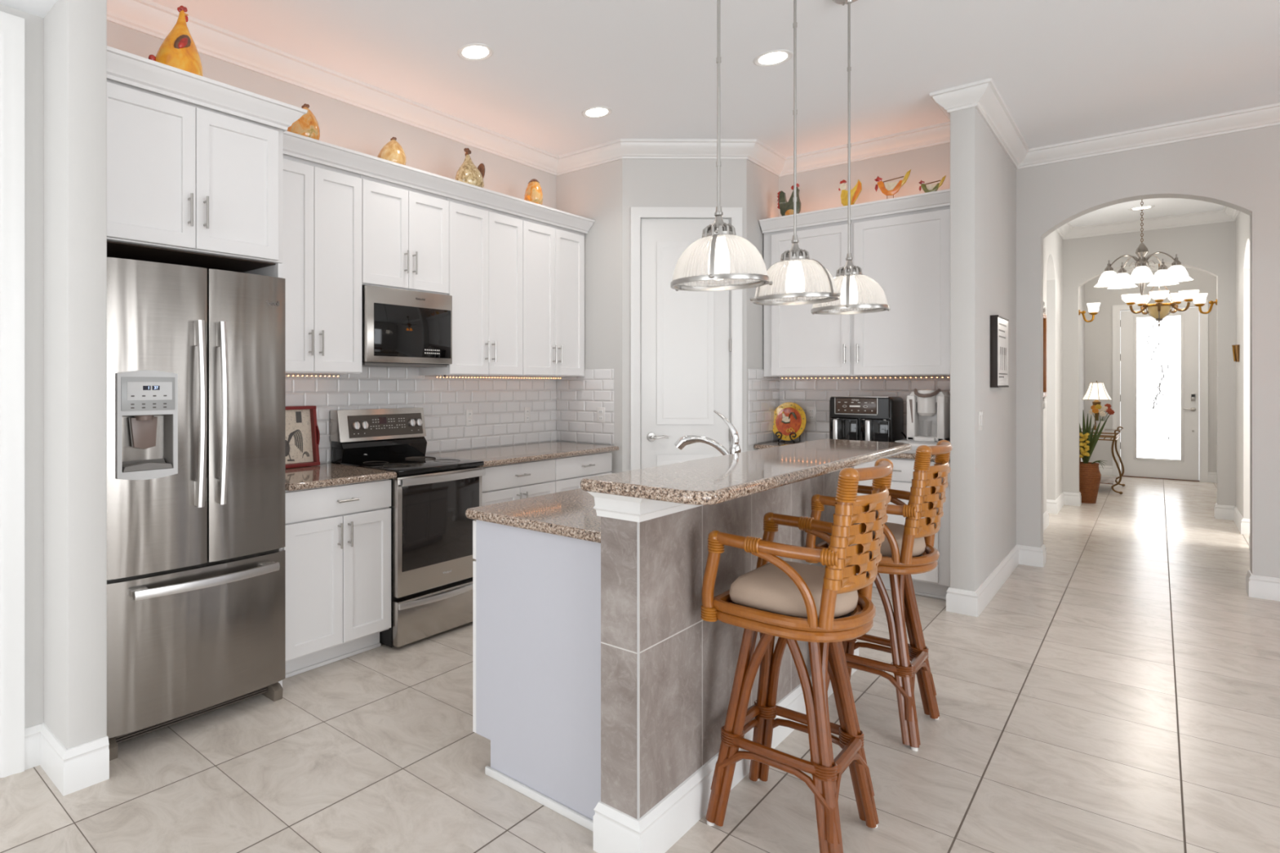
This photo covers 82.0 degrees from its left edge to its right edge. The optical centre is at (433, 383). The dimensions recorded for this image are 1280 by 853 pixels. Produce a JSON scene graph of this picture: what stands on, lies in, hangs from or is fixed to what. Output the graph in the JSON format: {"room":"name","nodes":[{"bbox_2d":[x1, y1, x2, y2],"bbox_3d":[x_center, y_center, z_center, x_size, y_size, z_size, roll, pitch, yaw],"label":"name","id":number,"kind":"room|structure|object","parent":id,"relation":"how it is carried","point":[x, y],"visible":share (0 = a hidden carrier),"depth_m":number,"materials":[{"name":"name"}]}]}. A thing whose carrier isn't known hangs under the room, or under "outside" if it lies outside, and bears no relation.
{"room":"kitchen","nodes":[
{"label":"kitchen","id":0,"kind":"room"},
{"bbox_2d":[0,4,43,728],"bbox_3d":[-3.500,0.022,0.918,5.250,2.676,0.610,0,0,-44],"label":"wall","id":1,"kind":"structure","parent":0,"point":[33,24],"depth_m":2.50,"materials":[{"name":"paint"}]},
{"bbox_2d":[0,10,24,777],"bbox_3d":[-1.876,0.039,2.052,1.206,2.642,0.022,0,0,-44],"label":"trim","id":2,"kind":"structure","parent":1,"relation":"attached to","point":[11,26],"depth_m":2.44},
{"bbox_2d":[0,0,57,17],"bbox_3d":[-3.409,-1.528,0.823,5.250,0.424,0.873,0,0,-44],"label":"ceiling","id":3,"kind":"structure","parent":0,"point":[40,8],"depth_m":2.44,"materials":[{"name":"paint"}]},
{"bbox_2d":[43,0,106,749],"bbox_3d":[-1.477,-0.190,2.695,0.130,3.100,0.873,0,0,-44],"label":"wall","id":4,"kind":"structure","parent":0,"point":[75,31],"depth_m":2.39,"materials":[{"name":"paint"}]},
{"bbox_2d":[24,722,109,796],"bbox_3d":[-1.283,1.289,2.448,0.311,0.142,0.146,0,0,35],"label":"baseboard","id":5,"kind":"structure","parent":4,"relation":"attached to","point":[73,770],"depth_m":2.39,"materials":[{"name":"wood"}]},
{"bbox_2d":[106,20,555,463],"bbox_3d":[-0.387,-0.190,4.269,3.625,3.100,0.130,0,0,-44],"label":"wall","id":6,"kind":"structure","parent":0,"point":[342,124],"depth_m":4.17,"materials":[{"name":"paint"}]},
{"bbox_2d":[281,154,362,373],"bbox_3d":[-0.690,-0.597,3.662,0.615,1.083,0.320,0,0,-44],"label":"upper cabinet","id":7,"kind":"object","parent":6,"relation":"attached to","point":[322,263],"visible":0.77,"depth_m":3.60,"materials":[{"name":"white wood"}]},
{"bbox_2d":[285,373,340,376],"bbox_3d":[-0.727,-0.045,3.696,0.580,0.012,0.009,0,0,-44],"label":"light","id":8,"kind":"object","parent":7,"relation":"attached to","point":[287,375],"visible":0.6,"depth_m":3.76,"materials":[{"name":"grey plastic"}]},
{"bbox_2d":[106,45,595,272],"bbox_3d":[-0.119,-0.579,3.992,3.615,1.277,0.640,0,0,-44],"label":"upper cabinet","id":9,"kind":"object","parent":6,"relation":"attached to","point":[188,184],"depth_m":2.88,"materials":[{"name":"white wood"}]},
{"bbox_2d":[148,5,203,76],"bbox_3d":[-1.047,-1.380,2.849,0.222,0.332,0.142,0,0,-44],"label":"hen","id":10,"kind":"object","parent":9,"relation":"on","point":[178,50],"visible":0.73,"depth_m":2.81,"materials":[{"name":"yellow ceramic"}]},
{"bbox_2d":[287,103,319,140],"bbox_3d":[-0.655,-1.313,3.530,0.160,0.197,0.137,0,0,-44],"label":"hen","id":11,"kind":"object","parent":9,"relation":"on","point":[307,125],"visible":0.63,"depth_m":3.48,"materials":[{"name":"orange ceramic"}]},
{"bbox_2d":[377,137,406,164],"bbox_3d":[-0.235,-1.301,3.938,0.158,0.173,0.135,0,0,-44],"label":"hen","id":12,"kind":"object","parent":9,"relation":"on","point":[392,151],"visible":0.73,"depth_m":3.90,"materials":[{"name":"beige ceramic"}]},
{"bbox_2d":[362,284,452,367],"bbox_3d":[-0.226,-0.318,4.106,0.658,0.432,0.308,0,0,-44],"label":"microwave","id":13,"kind":"object","parent":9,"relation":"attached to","point":[402,328],"visible":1,"depth_m":3.97,"materials":[{"name":"silver plastic"}]},
{"bbox_2d":[455,147,484,187],"bbox_3d":[0.228,-1.341,4.377,0.194,0.254,0.144,0,0,-44],"label":"hen","id":14,"kind":"object","parent":9,"relation":"on","point":[468,172],"visible":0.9,"depth_m":4.33,"materials":[{"name":"ceramic"}]},
{"bbox_2d":[524,178,542,204],"bbox_3d":[0.687,-1.310,4.827,0.127,0.192,0.174,0,0,-8],"label":"hen","id":15,"kind":"object","parent":9,"relation":"on","point":[533,193],"visible":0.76,"depth_m":4.76,"materials":[{"name":"orange ceramic"}]},
{"bbox_2d":[360,173,448,294],"bbox_3d":[-0.229,-0.839,4.109,0.666,0.598,0.320,0,0,-44],"label":"upper cabinet","id":16,"kind":"object","parent":6,"relation":"attached to","point":[406,229],"visible":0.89,"depth_m":4.00,"materials":[{"name":"white wood"}]},
{"bbox_2d":[285,366,556,463],"bbox_3d":[-0.045,0.168,4.505,2.805,0.556,0.008,0,0,-44],"label":"tiled wall","id":17,"kind":"structure","parent":6,"relation":"attached to","point":[498,405],"depth_m":4.62,"materials":[{"name":"tile"}]},
{"bbox_2d":[466,408,472,426],"bbox_3d":[0.246,0.230,4.776,0.068,0.112,0.007,0,0,-44],"label":"wall outlet","id":18,"kind":"object","parent":17,"relation":"attached to","point":[468,412],"visible":1,"depth_m":4.77,"materials":[{"name":"white plastic"}]},
{"bbox_2d":[418,197,523,376],"bbox_3d":[0.266,-0.597,4.588,0.708,1.083,0.320,0,0,-44],"label":"upper cabinet","id":19,"kind":"object","parent":6,"relation":"attached to","point":[486,244],"visible":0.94,"depth_m":4.48,"materials":[{"name":"white wood"}]},
{"bbox_2d":[505,216,584,377],"bbox_3d":[0.794,-0.597,5.101,0.760,1.083,0.320,0,0,-44],"label":"upper cabinet","id":20,"kind":"object","parent":6,"relation":"attached to","point":[553,255],"visible":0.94,"depth_m":4.98,"materials":[{"name":"white wood"}]},
{"bbox_2d":[435,375,561,378],"bbox_3d":[0.494,-0.045,4.879,1.340,0.012,0.009,0,0,-44],"label":"light","id":21,"kind":"object","parent":20,"relation":"attached to","point":[437,376],"visible":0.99,"depth_m":4.82,"materials":[{"name":"grey plastic"}]},
{"bbox_2d":[555,159,622,473],"bbox_3d":[1.150,-0.190,5.355,0.095,3.100,0.710,0,0,-44],"label":"wall","id":22,"kind":"structure","parent":0,"point":[594,193],"depth_m":5.18,"materials":[{"name":"paint"}]},
{"bbox_2d":[556,368,613,444],"bbox_3d":[1.138,0.168,5.293,0.008,0.556,0.505,0,0,-44],"label":"tiled wall","id":23,"kind":"structure","parent":22,"relation":"attached to","point":[578,397],"depth_m":5.27,"materials":[{"name":"tile"}]},
{"bbox_2d":[596,407,604,422],"bbox_3d":[1.237,0.230,5.181,0.007,0.112,0.068,0,0,-44],"label":"wall outlet","id":24,"kind":"object","parent":23,"relation":"attached to","point":[600,411],"visible":1,"depth_m":5.18,"materials":[{"name":"white plastic"}]},
{"bbox_2d":[0,475,1279,852],"bbox_3d":[3.835,1.410,3.299,19.100,0.100,7.400,0,0,-44],"label":"floor","id":25,"kind":"structure","parent":0,"point":[1120,693],"depth_m":2.63,"materials":[{"name":"tile"}]},
{"bbox_2d":[106,257,285,760],"bbox_3d":[-1.081,0.411,2.987,0.795,1.898,0.726,0,0,-44],"label":"refrigerator","id":26,"kind":"object","parent":25,"relation":"on","point":[196,356],"depth_m":2.71,"materials":[{"name":"grey metal"}]},
{"bbox_2d":[282,479,391,678],"bbox_3d":[-0.617,0.920,3.538,0.633,0.880,0.580,0,0,-44],"label":"base cabinet","id":27,"kind":"object","parent":25,"relation":"on","point":[338,547],"visible":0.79,"depth_m":3.35,"materials":[{"name":"white wood"}]},
{"bbox_2d":[285,462,396,491],"bbox_3d":[-0.615,0.462,3.538,0.636,0.033,0.587,0,0,-44],"label":"countertop","id":28,"kind":"structure","parent":27,"relation":"on","point":[326,474],"depth_m":3.44,"materials":[{"name":"stone"}]},
{"bbox_2d":[285,405,319,468],"bbox_3d":[-0.791,0.281,3.700,0.452,0.323,0.078,0,0,-44],"label":"serving tray","id":29,"kind":"object","parent":28,"relation":"on","point":[302,430],"visible":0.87,"depth_m":3.79,"materials":[{"name":"wood"}]},
{"bbox_2d":[285,411,309,461],"bbox_3d":[-0.746,0.281,3.758,0.178,0.261,0.036,0,0,-44],"label":"print","id":30,"kind":"object","parent":29,"relation":"attached to","point":[297,423],"depth_m":3.77},
{"bbox_2d":[330,407,485,647],"bbox_3d":[-0.131,0.748,3.965,0.660,1.200,0.623,0,0,-44],"label":"range","id":31,"kind":"object","parent":25,"relation":"on","point":[432,559],"visible":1,"depth_m":3.80,"materials":[{"name":"silver metal"}]},
{"bbox_2d":[340,454,484,475],"bbox_3d":[-0.114,0.452,3.947,0.646,0.026,0.492,0,0,-44],"label":"glass cooktop","id":32,"kind":"object","parent":31,"relation":"in","point":[402,464],"depth_m":3.88,"materials":[{"name":"glass"}]},
{"bbox_2d":[481,458,555,506],"bbox_3d":[0.350,0.920,4.474,0.740,0.880,0.580,0,0,-44],"label":"base cabinet","id":33,"kind":"object","parent":25,"relation":"on","point":[517,481],"visible":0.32,"depth_m":4.28,"materials":[{"name":"white wood"}]},
{"bbox_2d":[425,441,618,466],"bbox_3d":[0.603,0.462,4.718,1.448,0.033,0.587,0,0,-44],"label":"countertop","id":34,"kind":"structure","parent":33,"relation":"on","point":[506,455],"depth_m":4.59,"materials":[{"name":"stone"}]},
{"bbox_2d":[472,520,600,831],"bbox_3d":[1.024,0.919,2.966,1.942,0.881,0.571,0,0,-44],"label":"base cabinet","id":35,"kind":"object","parent":25,"relation":"on","point":[536,595],"visible":0.27,"depth_m":2.28,"materials":[{"name":"wood"}]},
{"bbox_2d":[465,488,600,542],"bbox_3d":[1.014,0.462,2.972,1.968,0.033,0.593,0,0,-44],"label":"countertop","id":36,"kind":"structure","parent":35,"relation":"on","point":[571,513],"depth_m":2.42,"materials":[{"name":"stone"}]},
{"bbox_2d":[674,409,741,455],"bbox_3d":[1.172,0.278,3.002,0.271,0.333,0.056,0,0,24],"label":"kitchen faucet","id":37,"kind":"object","parent":36,"relation":"on","point":[735,447],"visible":0.69,"depth_m":2.98,"materials":[{"name":"silver metal"}]},
{"bbox_2d":[728,444,741,454],"bbox_3d":[1.270,0.346,2.957,0.056,0.198,0.056,0,0,-44],"label":"faucet","id":38,"kind":"object","parent":37,"relation":"on","point":[734,448],"depth_m":2.94,"materials":[{"name":"silver metal"}]},
{"bbox_2d":[553,451,611,493],"bbox_3d":[0.862,0.920,4.971,0.683,0.880,0.580,0,0,-44],"label":"base cabinet","id":39,"kind":"object","parent":25,"relation":"on","point":[570,471],"visible":0.24,"depth_m":4.73,"materials":[{"name":"white wood"}]},
{"bbox_2d":[700,457,893,852],"bbox_3d":[1.128,0.793,2.141,0.491,1.134,0.449,0,0,-44],"label":"bar stool","id":40,"kind":"object","parent":25,"relation":"on","point":[831,605],"visible":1,"depth_m":2.04,"materials":[{"name":"wicker"}]},
{"bbox_2d":[728,560,857,618],"bbox_3d":[1.121,0.620,2.148,0.365,0.101,0.300,0,0,-44],"label":"cushion","id":41,"kind":"object","parent":40,"relation":"on","point":[766,588],"depth_m":2.05,"materials":[{"name":"beige fabric"}]},
{"bbox_2d":[805,440,952,751],"bbox_3d":[1.815,0.793,2.834,0.491,1.134,0.449,0,0,-44],"label":"bar stool","id":42,"kind":"object","parent":25,"relation":"on","point":[907,549],"visible":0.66,"depth_m":2.69,"materials":[{"name":"wicker"}]},
{"bbox_2d":[826,522,925,557],"bbox_3d":[1.807,0.620,2.841,0.365,0.101,0.300,0,0,-44],"label":"cushion","id":43,"kind":"object","parent":42,"relation":"on","point":[916,543],"depth_m":2.69,"materials":[{"name":"beige fabric"}]},
{"bbox_2d":[853,457,950,599],"bbox_3d":[3.151,0.920,4.676,0.505,0.880,0.590,0,0,-44],"label":"base cabinet","id":44,"kind":"object","parent":25,"relation":"on","point":[935,584],"visible":0.13,"depth_m":4.46,"materials":[{"name":"white wood"}]},
{"bbox_2d":[1079,410,1108,503],"bbox_3d":[7.507,0.829,8.031,0.256,1.063,0.320,0,0,-44],"label":"potted plant","id":45,"kind":"object","parent":25,"relation":"on","point":[1090,476],"visible":0.94,"depth_m":7.98,"materials":[{"name":"green plant"}]},
{"bbox_2d":[1079,426,1125,494],"bbox_3d":[8.629,0.962,9.094,0.990,0.796,0.457,0,0,-44],"label":"console table","id":46,"kind":"object","parent":25,"relation":"on","point":[1104,480],"visible":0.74,"depth_m":8.83,"materials":[{"name":"brown metal"}]},
{"bbox_2d":[1081,380,1111,430],"bbox_3d":[8.594,0.278,9.094,0.286,0.636,0.286,0,0,-44],"label":"table lamp","id":47,"kind":"object","parent":46,"relation":"on","point":[1096,391],"visible":0.86,"depth_m":9.04,"materials":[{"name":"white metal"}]},
{"bbox_2d":[1088,403,1114,431],"bbox_3d":[8.394,0.421,8.816,0.233,0.348,0.092,0,0,36],"label":"flower vase","id":48,"kind":"object","parent":46,"relation":"on","point":[1095,409],"visible":0.98,"depth_m":8.80,"materials":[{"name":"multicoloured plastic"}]},
{"bbox_2d":[1100,475,1116,484],"bbox_3d":[8.605,1.240,9.118,0.890,0.010,0.360,0,0,-44],"label":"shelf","id":49,"kind":"object","parent":46,"relation":"attached to","point":[1104,480],"depth_m":9.02,"materials":[{"name":"ceramic"}]},
{"bbox_3d":[2.740,0.920,5.101,0.505,0.880,0.588,0,0,-44],"label":"base cabinet","id":50,"kind":"object","parent":25,"relation":"on","visible":0},
{"bbox_2d":[754,441,950,461],"bbox_3d":[2.947,0.462,4.896,0.497,0.033,1.194,0,0,-44],"label":"countertop","id":51,"kind":"structure","parent":50,"relation":"on","point":[904,455],"depth_m":5.08,"materials":[{"name":"stone"}]},
{"bbox_2d":[775,431,800,443],"bbox_3d":[2.712,0.362,5.350,0.150,0.164,0.151,0,0,-44],"label":"plate stand","id":52,"kind":"object","parent":51,"relation":"on","point":[776,433],"visible":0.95,"depth_m":5.33,"materials":[{"name":"black metal"}]},
{"bbox_2d":[773,402,806,440],"bbox_3d":[2.701,0.285,5.340,0.071,0.290,0.252,0,0,-44],"label":"decorative plate","id":53,"kind":"object","parent":52,"relation":"on","point":[788,417],"visible":1,"depth_m":5.34,"materials":[{"name":"ceramic"}]},
{"bbox_2d":[829,395,903,442],"bbox_3d":[2.979,0.265,4.847,0.375,0.360,0.385,0,0,-44],"label":"air fryer","id":54,"kind":"object","parent":51,"relation":"on","point":[875,419],"visible":0.8,"depth_m":4.73,"materials":[{"name":"black plastic"}]},
{"bbox_2d":[894,438,950,455],"bbox_3d":[3.200,0.406,4.535,0.342,0.077,0.300,0,0,-44],"label":"pod drawer","id":55,"kind":"object","parent":51,"relation":"on","point":[915,445],"visible":0.16,"depth_m":4.45,"materials":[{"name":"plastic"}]},
{"bbox_2d":[894,438,950,444],"bbox_3d":[3.201,0.371,4.536,0.340,0.007,0.300,0,0,-44],"label":"tray","id":56,"kind":"object","parent":51,"relation":"on","point":[904,441],"depth_m":4.46,"materials":[{"name":"grey plastic"}]},
{"bbox_2d":[906,388,950,442],"bbox_3d":[3.207,0.199,4.543,0.271,0.337,0.206,0,0,-44],"label":"coffee maker","id":57,"kind":"object","parent":51,"relation":"on","point":[928,411],"visible":0.94,"depth_m":4.49,"materials":[{"name":"white plastic"}]},
{"bbox_2d":[914,436,935,442],"bbox_3d":[3.154,0.353,4.491,0.120,0.028,0.110,0,0,-44],"label":"drip tray","id":58,"kind":"object","parent":57,"relation":"on","point":[931,439],"depth_m":4.45,"materials":[{"name":"white plastic"}]},
{"bbox_2d":[622,158,746,471],"bbox_3d":[1.813,-0.190,5.122,0.902,3.100,0.100,0,0,-1],"label":"wall","id":59,"kind":"structure","parent":0,"point":[646,183],"depth_m":5.07,"materials":[{"name":"paint"}]},
{"bbox_2d":[640,219,731,468],"bbox_3d":[1.828,0.080,5.076,0.652,2.544,0.093,0,0,-1],"label":"door","id":60,"kind":"structure","parent":59,"relation":"in","point":[686,344],"depth_m":5.08,"materials":[{"name":"white wood"}]},
{"bbox_2d":[630,206,742,470],"bbox_3d":[1.822,0.044,5.061,0.806,2.632,0.022,0,0,-1],"label":"trim","id":61,"kind":"structure","parent":59,"relation":"attached to","point":[637,213],"depth_m":5.05,"materials":[{"name":"wood"}]},
{"bbox_2d":[149,0,1279,226],"bbox_3d":[3.835,-1.790,3.299,19.100,0.100,7.400,0,0,-44],"label":"ceiling","id":62,"kind":"structure","parent":0,"point":[1063,70],"depth_m":3.74,"materials":[{"name":"paint"}]},
{"bbox_2d":[457,43,493,61],"bbox_3d":[0.221,-1.737,3.681,0.192,0.006,0.192,0,0,-44],"label":"recessed light","id":63,"kind":"object","parent":62,"relation":"in","point":[473,51],"visible":1,"depth_m":3.67,"materials":[{"name":"white"}]},
{"bbox_2d":[581,106,612,118],"bbox_3d":[1.046,-1.737,4.495,0.192,0.006,0.192,0,0,-44],"label":"recessed light","id":64,"kind":"object","parent":62,"relation":"in","point":[597,112],"visible":1,"depth_m":4.49,"materials":[{"name":"white"}]},
{"bbox_2d":[670,0,773,291],"bbox_3d":[0.921,-1.025,2.299,0.317,1.430,0.319,0,0,-44],"label":"pendant lamp","id":65,"kind":"object","parent":62,"relation":"hanging from","point":[719,233],"visible":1,"depth_m":2.29,"materials":[{"name":"silver metal"}]},
{"bbox_2d":[753,49,793,66],"bbox_3d":[1.813,-1.737,3.748,0.192,0.006,0.192,0,0,-44],"label":"recessed light","id":66,"kind":"object","parent":62,"relation":"in","point":[771,58],"visible":1,"depth_m":3.74,"materials":[{"name":"white"}]},
{"bbox_2d":[750,0,840,305],"bbox_3d":[1.424,-1.025,2.739,0.317,1.430,0.319,0,0,-44],"label":"pendant lamp","id":67,"kind":"object","parent":62,"relation":"hanging from","point":[795,257],"visible":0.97,"depth_m":2.73,"materials":[{"name":"beige"}]},
{"bbox_2d":[810,0,889,315],"bbox_3d":[1.836,-1.025,3.123,0.317,1.430,0.319,0,0,-41],"label":"pendant lamp","id":68,"kind":"object","parent":62,"relation":"hanging from","point":[849,293],"visible":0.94,"depth_m":3.12,"materials":[{"name":"beige"}]},
{"bbox_2d":[1093,199,1193,296],"bbox_3d":[6.131,-1.250,6.074,0.585,0.980,0.605,0,0,-44],"label":"chandelier","id":69,"kind":"object","parent":62,"relation":"hanging from","point":[1141,274],"visible":0.91,"depth_m":6.08,"materials":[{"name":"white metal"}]},
{"bbox_2d":[1113,263,1190,273],"bbox_3d":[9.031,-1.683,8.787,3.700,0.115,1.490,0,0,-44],"label":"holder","id":70,"kind":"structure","parent":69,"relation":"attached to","point":[1156,265],"depth_m":10.08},
{"bbox_2d":[1120,263,1199,326],"bbox_3d":[8.752,-1.215,8.465,0.626,1.050,0.651,0,0,-44],"label":"chandelier","id":71,"kind":"object","parent":62,"relation":"hanging from","point":[1159,310],"visible":0.97,"depth_m":8.45,"materials":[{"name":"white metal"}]},
{"bbox_2d":[600,466,853,818],"bbox_3d":[1.250,0.860,2.701,2.005,1.000,0.120,0,0,-44],"label":"wall","id":72,"kind":"structure","parent":0,"point":[688,663],"depth_m":2.10,"materials":[{"name":"tile"}]},
{"bbox_2d":[636,522,639,820],"bbox_3d":[0.572,0.800,1.961,0.004,0.840,0.004,0,0,-44],"label":"trim","id":73,"kind":"structure","parent":72,"relation":"attached to","point":[637,523],"depth_m":1.96,"materials":[{"name":"grey plastic"}]},
{"bbox_2d":[586,491,702,522],"bbox_3d":[1.239,0.345,2.691,2.035,0.080,0.180,0,0,-44],"label":"trim","id":74,"kind":"structure","parent":72,"relation":"on","point":[606,505],"depth_m":2.00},
{"bbox_2d":[580,439,911,505],"bbox_3d":[1.300,0.287,2.599,2.115,0.035,0.387,0,0,-44],"label":"countertop","id":75,"kind":"structure","parent":74,"relation":"on","point":[715,480],"depth_m":2.16,"materials":[{"name":"stone"}]},
{"bbox_2d":[593,640,858,852],"bbox_3d":[1.250,1.289,2.701,2.037,0.142,0.152,0,0,-44],"label":"baseboard","id":76,"kind":"structure","parent":72,"relation":"attached to","point":[615,831],"depth_m":2.06,"materials":[{"name":"wood"}]},
{"bbox_2d":[746,160,778,451],"bbox_3d":[2.453,-0.190,5.329,0.620,3.100,0.100,0,0,-44],"label":"wall","id":77,"kind":"structure","parent":0,"point":[762,185],"depth_m":5.19,"materials":[{"name":"paint"}]},
{"bbox_2d":[748,368,779,444],"bbox_3d":[2.498,0.168,5.298,0.582,0.556,0.008,0,0,-44],"label":"tiled wall","id":78,"kind":"structure","parent":77,"relation":"attached to","point":[763,391],"depth_m":5.26,"materials":[{"name":"tile"}]},
{"bbox_2d":[778,142,950,216],"bbox_3d":[3.138,-0.190,5.154,0.120,3.100,1.305,0,0,-44],"label":"wall","id":79,"kind":"structure","parent":0,"point":[819,188],"depth_m":5.06,"materials":[{"name":"paint"}]},
{"bbox_2d":[759,188,950,377],"bbox_3d":[2.980,-0.636,4.928,0.420,1.162,1.190,0,0,-44],"label":"upper cabinet","id":80,"kind":"object","parent":79,"relation":"attached to","point":[906,255],"depth_m":4.76,"materials":[{"name":"white wood"}]},
{"bbox_2d":[777,183,800,216],"bbox_3d":[2.613,-1.338,5.161,0.033,0.247,0.162,0,0,-44],"label":"rooster figurine","id":81,"kind":"object","parent":80,"relation":"on","point":[786,208],"visible":0.65,"depth_m":5.15,"materials":[{"name":"ceramic"}]},
{"bbox_2d":[838,179,862,205],"bbox_3d":[2.892,-1.321,4.873,0.017,0.212,0.144,0,0,-44],"label":"rooster figurine","id":82,"kind":"object","parent":80,"relation":"on","point":[855,191],"visible":0.94,"depth_m":4.88,"materials":[{"name":"ceramic"}]},
{"bbox_2d":[779,376,950,378],"bbox_3d":[3.059,-0.045,4.991,0.009,0.012,1.130,0,0,-44],"label":"light","id":83,"kind":"object","parent":80,"relation":"attached to","point":[846,376],"visible":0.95,"depth_m":4.94,"materials":[{"name":"grey plastic"}]},
{"bbox_2d":[874,169,911,199],"bbox_3d":[3.066,-1.313,4.691,0.019,0.196,0.213,0,0,-44],"label":"rooster figurine","id":84,"kind":"object","parent":80,"relation":"on","point":[890,188],"visible":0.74,"depth_m":4.70,"materials":[{"name":"ceramic"}]},
{"bbox_2d":[918,175,946,192],"bbox_3d":[3.220,-1.274,4.533,0.019,0.117,0.148,0,0,-44],"label":"rooster figurine","id":85,"kind":"object","parent":80,"relation":"on","point":[929,188],"visible":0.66,"depth_m":4.54,"materials":[{"name":"ceramic"}]},
{"bbox_2d":[779,375,950,442],"bbox_3d":[3.129,0.168,5.071,0.008,0.556,1.197,0,0,-44],"label":"tiled wall","id":86,"kind":"structure","parent":79,"relation":"attached to","point":[804,392],"depth_m":5.24,"materials":[{"name":"tile"}]},
{"bbox_2d":[806,406,816,422],"bbox_3d":[2.869,0.230,5.329,0.007,0.112,0.068,0,0,-44],"label":"wall outlet","id":87,"kind":"object","parent":86,"relation":"attached to","point":[811,411],"visible":1,"depth_m":5.33,"materials":[{"name":"white plastic"}]},
{"bbox_2d":[950,106,1084,591],"bbox_3d":[6.472,-0.190,7.396,9.310,3.100,0.125,0,0,-44],"label":"wall","id":88,"kind":"structure","parent":0,"point":[983,177],"depth_m":4.37,"materials":[{"name":"paint"}]},
{"bbox_2d":[946,510,1048,617],"bbox_3d":[4.548,1.289,5.431,3.842,0.142,0.292,0,0,-44],"label":"baseboard","id":89,"kind":"structure","parent":88,"relation":"attached to","point":[971,603],"depth_m":4.51,"materials":[{"name":"wood"}]},
{"bbox_2d":[990,315,1008,387],"bbox_3d":[3.728,-0.207,4.620,0.455,0.460,0.041,0,0,-44],"label":"framed print","id":90,"kind":"object","parent":88,"relation":"attached to","point":[998,324],"visible":1,"depth_m":4.48,"materials":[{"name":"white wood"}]},
{"bbox_2d":[1043,301,1046,408],"bbox_3d":[5.531,-0.260,6.370,0.410,0.976,0.038,0,0,-44],"label":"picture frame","id":91,"kind":"object","parent":88,"relation":"attached to","point":[1044,303],"visible":0.45,"depth_m":6.47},
{"bbox_2d":[1046,465,1112,514],"bbox_3d":[8.232,1.289,8.903,4.693,0.142,0.305,0,0,-43],"label":"baseboard","id":92,"kind":"structure","parent":88,"relation":"attached to","point":[1054,507],"depth_m":7.82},
{"bbox_2d":[1056,205,1239,239],"bbox_3d":[6.259,-1.683,6.208,3.570,0.115,1.285,0,0,-44],"label":"trim","id":93,"kind":"structure","parent":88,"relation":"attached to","point":[1066,231],"depth_m":7.38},
{"bbox_2d":[1079,462,1101,503],"bbox_3d":[7.485,1.133,8.054,0.256,0.455,0.256,0,0,-44],"label":"plant pot","id":94,"kind":"object","parent":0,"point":[1090,476],"depth_m":7.96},
{"bbox_2d":[1016,124,1279,577],"bbox_3d":[5.652,-0.190,4.154,0.160,3.100,6.100,0,0,-44],"label":"wall","id":95,"kind":"structure","parent":0,"point":[1239,171],"depth_m":4.73,"materials":[{"name":"paint"}]},
{"bbox_2d":[106,0,1279,177],"bbox_3d":[3.204,-1.683,3.904,9.420,0.115,3.079,0,0,6],"label":"trim","id":96,"kind":"structure","parent":95,"relation":"attached to","point":[148,17],"depth_m":4.64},
{"bbox_2d":[1245,533,1279,601],"bbox_3d":[7.177,1.289,3.889,2.012,0.142,3.596,0,0,-44],"label":"baseboard","id":97,"kind":"structure","parent":95,"relation":"attached to","point":[1261,587],"depth_m":4.44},
{"bbox_2d":[1062,220,1235,506],"bbox_3d":[7.666,-0.190,7.429,0.150,3.100,4.200,0,0,-44],"label":"wall","id":98,"kind":"structure","parent":0,"point":[1209,248],"depth_m":7.30,"materials":[{"name":"paint"}]},
{"bbox_2d":[1079,302,1100,322],"bbox_3d":[7.300,-0.790,7.807,0.115,0.210,0.178,0,0,-44],"label":"wall sconce","id":99,"kind":"object","parent":98,"relation":"attached to","point":[1093,308],"visible":1,"depth_m":7.77,"materials":[{"name":"glass"}]},
{"bbox_2d":[1191,293,1217,314],"bbox_3d":[7.896,-0.820,7.191,0.115,0.210,0.178,0,0,-44],"label":"wall sconce","id":100,"kind":"object","parent":98,"relation":"attached to","point":[1199,300],"visible":1,"depth_m":7.18,"materials":[{"name":"glass"}]},
{"bbox_2d":[1084,267,1216,472],"bbox_3d":[10.413,-0.190,10.126,0.150,3.100,1.690,0,0,-44],"label":"wall","id":101,"kind":"structure","parent":0,"point":[1098,332],"depth_m":10.41,"materials":[{"name":"paint"}]},
{"bbox_2d":[1120,306,1199,481],"bbox_3d":[10.407,0.145,10.076,0.128,2.430,0.797,0,0,-44],"label":"door","id":102,"kind":"structure","parent":101,"relation":"in","point":[1159,397],"depth_m":10.05,"materials":[{"name":"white glass"}]},
{"bbox_2d":[1112,299,1208,482],"bbox_3d":[10.376,0.100,10.041,0.022,2.520,0.950,0,0,-44],"label":"trim","id":103,"kind":"structure","parent":101,"relation":"attached to","point":[1203,318],"depth_m":9.76,"materials":[{"name":"wood"}]},
{"bbox_2d":[1235,211,1249,519],"bbox_3d":[6.748,-0.190,5.704,3.570,3.100,0.120,0,0,-44],"label":"wall","id":104,"kind":"structure","parent":0,"point":[1242,221],"depth_m":6.39,"materials":[{"name":"paint"}]},
{"bbox_2d":[1208,471,1249,534],"bbox_3d":[9.050,1.289,7.987,4.786,0.142,0.316,0,0,-44],"label":"baseboard","id":105,"kind":"structure","parent":104,"relation":"attached to","point":[1220,512],"depth_m":7.00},
{"bbox_2d":[1231,344,1239,361],"bbox_3d":[7.647,-0.290,6.694,0.134,0.160,0.046,0,0,-44],"label":"wall sconce","id":106,"kind":"object","parent":104,"relation":"attached to","point":[1236,347],"visible":1,"depth_m":6.67,"materials":[{"name":"brown metal"}]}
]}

